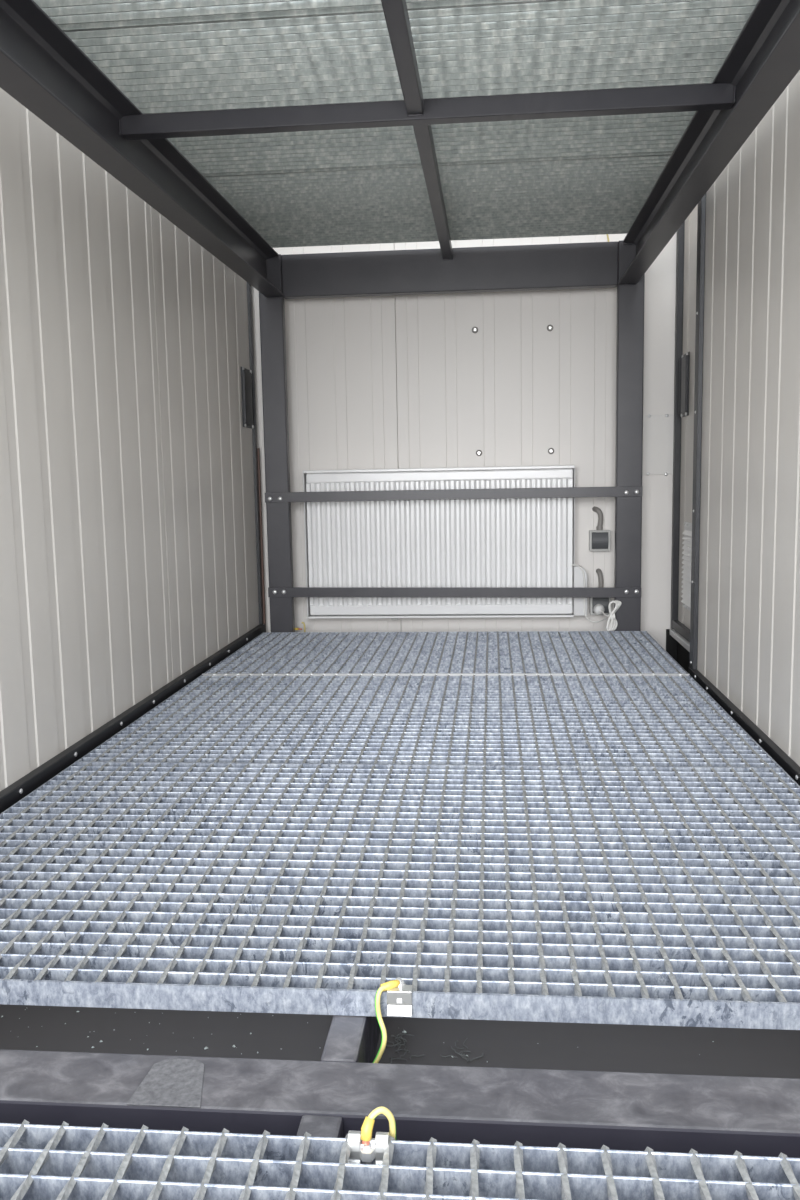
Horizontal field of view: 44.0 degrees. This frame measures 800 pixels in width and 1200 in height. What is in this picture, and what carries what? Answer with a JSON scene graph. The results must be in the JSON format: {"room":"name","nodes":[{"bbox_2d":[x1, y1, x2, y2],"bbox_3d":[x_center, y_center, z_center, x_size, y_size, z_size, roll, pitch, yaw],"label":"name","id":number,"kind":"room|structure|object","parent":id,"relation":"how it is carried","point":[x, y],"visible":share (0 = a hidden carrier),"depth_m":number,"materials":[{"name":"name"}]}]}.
{"room":"industrial storage container","nodes":[
{"label":"industrial storage container","id":0,"kind":"room"},
{"bbox_2d":[0,88,258,790],"bbox_3d":[-0.777,-0.726,2.053,0.060,2.450,3.640,0,7,5],"label":"wall","id":1,"kind":"structure","parent":0,"point":[128,553],"depth_m":2.38,"materials":[{"name":"white metal"}]},
{"bbox_2d":[0,624,265,813],"bbox_3d":[-0.714,0.366,2.185,0.025,0.088,3.640,0,7,5],"label":"baseboard","id":2,"kind":"structure","parent":1,"relation":"attached to","point":[30,782],"depth_m":2.35,"materials":[{"name":"black metal"}]},
{"bbox_2d":[241,367,255,428],"bbox_3d":[-0.579,-0.771,3.785,0.014,0.225,0.160,0,7,5],"label":"handle","id":3,"kind":"object","parent":1,"relation":"attached to","point":[246,382],"visible":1,"depth_m":3.74,"materials":[{"name":"grey"}]},
{"bbox_2d":[247,282,263,623],"bbox_3d":[-0.584,-0.993,3.839,0.027,2.370,0.028,0,7,5],"label":"trim","id":4,"kind":"structure","parent":1,"relation":"attached to","point":[249,288],"depth_m":3.89,"materials":[{"name":"grey metal"}]},
{"bbox_2d":[0,1004,799,1078],"bbox_3d":[0.084,0.547,2.139,1.900,0.030,4.050,0,7,5],"label":"floor","id":5,"kind":"structure","parent":0,"point":[740,1052],"depth_m":1.41,"materials":[{"name":"grey paint"}]},
{"bbox_2d":[1,1009,713,1061],"bbox_3d":[-0.105,0.624,1.413,1.090,0.004,0.117,0,7,5],"label":"paint flecks","id":6,"kind":"object","parent":5,"relation":"on","point":[404,1031],"visible":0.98,"depth_m":1.42,"materials":[{"name":"white"}]},
{"bbox_2d":[0,0,799,1157],"bbox_3d":[0.017,-0.258,1.915,1.480,1.626,3.795,0,7,5],"label":"frame","id":7,"kind":"object","parent":5,"relation":"on","point":[42,68],"visible":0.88,"depth_m":2.03,"materials":[{"name":"paint"}]},
{"bbox_2d":[34,0,549,30],"bbox_3d":[-0.042,-1.016,1.311,1.315,0.031,0.940,0,7,5],"label":"steel grating","id":8,"kind":"object","parent":7,"relation":"on","point":[69,15],"visible":0.98,"depth_m":1.77,"materials":[{"name":"grey metal"}]},
{"bbox_2d":[295,622,305,631],"bbox_3d":[-0.395,0.117,3.911,0.045,0.063,0.010,0,7,5],"label":"earthing lug","id":9,"kind":"object","parent":7,"relation":"attached to","point":[303,623],"visible":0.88,"depth_m":3.91,"materials":[{"name":"brown"}]},
{"bbox_2d":[0,762,799,1029],"bbox_3d":[-0.006,0.413,1.605,1.468,0.031,0.912,0,7,5],"label":"steel grating","id":10,"kind":"object","parent":7,"relation":"on","point":[627,895],"visible":1,"depth_m":1.44,"materials":[{"name":"grey metal"}]},
{"bbox_2d":[387,977,412,1016],"bbox_3d":[0.000,0.462,1.155,0.029,0.035,0.030,0,7,5],"label":"clamp","id":11,"kind":"object","parent":10,"relation":"attached to","point":[399,999],"visible":1,"depth_m":1.15,"materials":[{"name":"silver metal"}]},
{"bbox_2d":[373,980,399,1062],"bbox_3d":[-0.017,0.498,1.149,0.019,0.106,0.047,3,8,31],"label":"cable","id":12,"kind":"object","parent":11,"relation":"hanging from","point":[392,984],"visible":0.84,"depth_m":1.14,"materials":[{"name":"yellow plastic"}]},
{"bbox_2d":[0,1119,799,1199],"bbox_3d":[-0.115,0.557,0.442,1.460,0.031,0.930,0,7,5],"label":"steel grating","id":13,"kind":"object","parent":7,"relation":"on","point":[38,1162],"visible":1,"depth_m":0.86,"materials":[{"name":"grey metal"}]},
{"bbox_2d":[347,1131,388,1164],"bbox_3d":[-0.029,0.492,0.888,0.037,0.026,0.018,0,7,5],"label":"clamp","id":14,"kind":"object","parent":13,"relation":"attached to","point":[367,1154],"visible":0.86,"depth_m":0.88,"materials":[{"name":"silver metal"}]},
{"bbox_2d":[361,1106,395,1144],"bbox_3d":[-0.020,0.498,0.899,0.035,0.080,0.014,-6,8,-32],"label":"cable","id":15,"kind":"object","parent":14,"relation":"attached to","point":[367,1126],"visible":0.81,"depth_m":0.89,"materials":[{"name":"yellow plastic"}]},
{"bbox_2d":[64,0,757,176],"bbox_3d":[0.042,-1.131,2.226,1.315,0.031,0.908,0,7,5],"label":"ceiling","id":16,"kind":"structure","parent":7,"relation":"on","point":[552,45],"depth_m":2.05,"materials":[{"name":"grey metal"}]},
{"bbox_2d":[76,673,781,767],"bbox_3d":[0.079,0.297,2.524,1.468,0.032,0.944,0,7,5],"label":"steel grating","id":17,"kind":"object","parent":7,"relation":"on","point":[520,719],"visible":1,"depth_m":2.41,"materials":[{"name":"silver metal"}]},
{"bbox_2d":[204,155,670,247],"bbox_3d":[0.123,-1.242,3.103,1.315,0.031,0.865,0,7,5],"label":"steel grating","id":18,"kind":"object","parent":7,"relation":"on","point":[590,196],"visible":0.91,"depth_m":3.03,"materials":[{"name":"grey metal"}]},
{"bbox_2d":[204,631,686,673],"bbox_3d":[0.159,0.187,3.393,1.468,0.031,0.812,0,7,5],"label":"steel grating","id":19,"kind":"object","parent":7,"relation":"on","point":[510,651],"visible":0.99,"depth_m":3.34,"materials":[{"name":"grey metal"}]},
{"bbox_2d":[384,1033,483,1063],"bbox_3d":[0.046,0.626,1.376,0.140,0.005,0.075,0,7,5],"label":"dust fluff","id":20,"kind":"object","parent":5,"relation":"on","point":[396,1037],"visible":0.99,"depth_m":1.38,"materials":[{"name":"grey"}]},
{"bbox_2d":[251,232,676,649],"bbox_3d":[0.202,-0.956,3.867,1.695,2.480,0.060,0,7,5],"label":"wall","id":21,"kind":"structure","parent":0,"point":[393,381],"depth_m":3.85,"materials":[{"name":"white metal"}]},
{"bbox_2d":[257,448,265,623],"bbox_3d":[-0.563,-0.219,3.956,0.030,0.765,0.012,0,7,5],"label":"trim","id":22,"kind":"structure","parent":21,"relation":"attached to","point":[258,449],"depth_m":3.94,"materials":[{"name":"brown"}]},
{"bbox_2d":[303,465,586,619],"bbox_3d":[0.177,-0.219,3.890,1.099,0.594,0.080,0,7,5],"label":"radiator","id":23,"kind":"object","parent":21,"relation":"attached to","point":[517,542],"visible":0.98,"depth_m":3.86,"materials":[{"name":"white metal"}]},
{"bbox_2d":[304,465,573,472],"bbox_3d":[0.147,-0.508,3.852,1.043,0.011,0.071,0,7,5],"label":"grille","id":24,"kind":"object","parent":23,"relation":"attached to","point":[525,469],"depth_m":3.81,"materials":[{"name":"white metal"}]},
{"bbox_2d":[572,564,621,630],"bbox_3d":[0.758,-0.012,3.784,0.086,0.245,0.197,-8,10,-43],"label":"coiled cord","id":25,"kind":"object","parent":23,"relation":"attached to","point":[612,626],"visible":1,"depth_m":3.72,"materials":[{"name":"white plastic"}]},
{"bbox_2d":[472,327,477,332],"bbox_3d":[0.289,-1.040,3.813,0.025,0.025,0.009,0,7,5],"label":"screw","id":26,"kind":"object","parent":21,"relation":"attached to","point":[474,329],"visible":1,"depth_m":3.81,"materials":[{"name":"grey metal"}]},
{"bbox_2d":[476,450,481,455],"bbox_3d":[0.309,-0.574,3.870,0.025,0.025,0.009,0,7,5],"label":"screw","id":27,"kind":"object","parent":21,"relation":"attached to","point":[478,452],"visible":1,"depth_m":3.87,"materials":[{"name":"grey metal"}]},
{"bbox_2d":[547,325,552,330],"bbox_3d":[0.574,-1.040,3.787,0.025,0.025,0.009,0,7,5],"label":"screw","id":28,"kind":"object","parent":21,"relation":"attached to","point":[549,327],"visible":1,"depth_m":3.79,"materials":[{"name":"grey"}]},
{"bbox_2d":[548,448,553,453],"bbox_3d":[0.586,-0.578,3.844,0.025,0.025,0.009,0,7,5],"label":"screw","id":29,"kind":"object","parent":21,"relation":"attached to","point":[550,450],"visible":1,"depth_m":3.84,"materials":[{"name":"grey metal"}]},
{"bbox_2d":[589,506,610,550],"bbox_3d":[0.776,-0.278,3.849,0.080,0.172,0.063,0,7,5],"label":"box","id":30,"kind":"object","parent":21,"relation":"attached to","point":[599,539],"visible":1,"depth_m":3.83,"materials":[{"name":"grey plastic"}]},
{"bbox_2d":[589,569,610,614],"bbox_3d":[0.784,-0.032,3.879,0.080,0.180,0.061,0,7,5],"label":"box","id":31,"kind":"object","parent":21,"relation":"attached to","point":[605,602],"visible":0.7,"depth_m":3.87,"materials":[{"name":"grey plastic"}]},
{"bbox_2d":[593,604,604,614],"bbox_3d":[0.773,0.038,3.845,0.044,0.044,0.043,0,7,5],"label":"plug","id":32,"kind":"object","parent":31,"relation":"attached to","point":[596,609],"visible":0.97,"depth_m":3.84,"materials":[{"name":"white plastic"}]},
{"bbox_2d":[642,414,673,475],"bbox_3d":[0.988,-0.595,3.805,0.126,0.235,0.008,0,7,5],"label":"cover plate","id":33,"kind":"object","parent":21,"relation":"attached to","point":[658,430],"visible":0.87,"depth_m":3.81,"materials":[{"name":"white metal"}]},
{"bbox_2d":[666,629,677,661],"bbox_3d":[1.067,0.204,3.893,0.042,0.180,0.016,0,7,5],"label":"trim","id":34,"kind":"structure","parent":21,"relation":"attached to","point":[671,643],"depth_m":3.88,"materials":[{"name":"black metal"}]},
{"bbox_2d":[671,221,684,628],"bbox_3d":[1.056,-1.034,3.726,0.036,2.320,0.033,0,7,5],"label":"trim","id":35,"kind":"structure","parent":21,"relation":"attached to","point":[681,231],"depth_m":3.76,"materials":[{"name":"grey metal"}]},
{"bbox_2d":[677,642,689,672],"bbox_3d":[1.053,0.288,3.293,0.040,0.163,1.270,0,7,5],"label":"trim","id":36,"kind":"structure","parent":21,"relation":"attached to","point":[683,655],"depth_m":3.76,"materials":[{"name":"black metal"}]},
{"bbox_2d":[670,235,676,628],"bbox_3d":[0.246,-0.962,3.993,1.900,2.500,0.020,0,7,5],"label":"wall","id":37,"kind":"structure","parent":0,"point":[676,235],"depth_m":3.94,"materials":[{"name":"white"}]},
{"bbox_2d":[697,70,799,765],"bbox_3d":[0.773,-0.685,1.492,0.050,2.450,2.805,0,7,5],"label":"wall","id":38,"kind":"structure","parent":0,"point":[749,604],"depth_m":2.30,"materials":[{"name":"white metal"}]},
{"bbox_2d":[670,629,689,651],"bbox_3d":[1.028,0.190,3.329,0.055,0.022,1.062,0,7,5],"label":"trim","id":39,"kind":"structure","parent":38,"relation":"attached to","point":[686,644],"depth_m":3.65,"materials":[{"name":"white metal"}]},
{"bbox_2d":[672,620,689,641],"bbox_3d":[1.028,0.159,3.325,0.035,0.032,1.062,0,7,5],"label":"trim","id":40,"kind":"structure","parent":38,"relation":"attached to","point":[677,625],"depth_m":3.68,"materials":[{"name":"grey metal"}]},
{"bbox_2d":[678,204,697,628],"bbox_3d":[1.027,-0.958,3.178,0.064,2.335,1.050,0,7,5],"label":"door","id":41,"kind":"structure","parent":38,"relation":"in","point":[690,236],"depth_m":3.61,"materials":[{"name":"grey metal"}]},
{"bbox_2d":[681,521,691,610],"bbox_3d":[1.043,-0.118,3.571,0.016,0.320,0.250,0,7,5],"label":"vent grille","id":42,"kind":"object","parent":41,"relation":"attached to","point":[687,533],"visible":0.64,"depth_m":3.60,"materials":[{"name":"white metal"}]},
{"bbox_2d":[689,194,705,668],"bbox_3d":[0.892,-0.903,2.855,0.072,2.360,0.050,0,7,5],"label":"trim","id":43,"kind":"structure","parent":38,"relation":"attached to","point":[701,222],"depth_m":2.89,"materials":[{"name":"grey metal"}]},
{"bbox_2d":[688,667,799,785],"bbox_3d":[0.758,0.414,1.633,0.021,0.074,2.805,0,7,5],"label":"baseboard","id":44,"kind":"structure","parent":38,"relation":"attached to","point":[775,752],"depth_m":2.30,"materials":[{"name":"black metal"}]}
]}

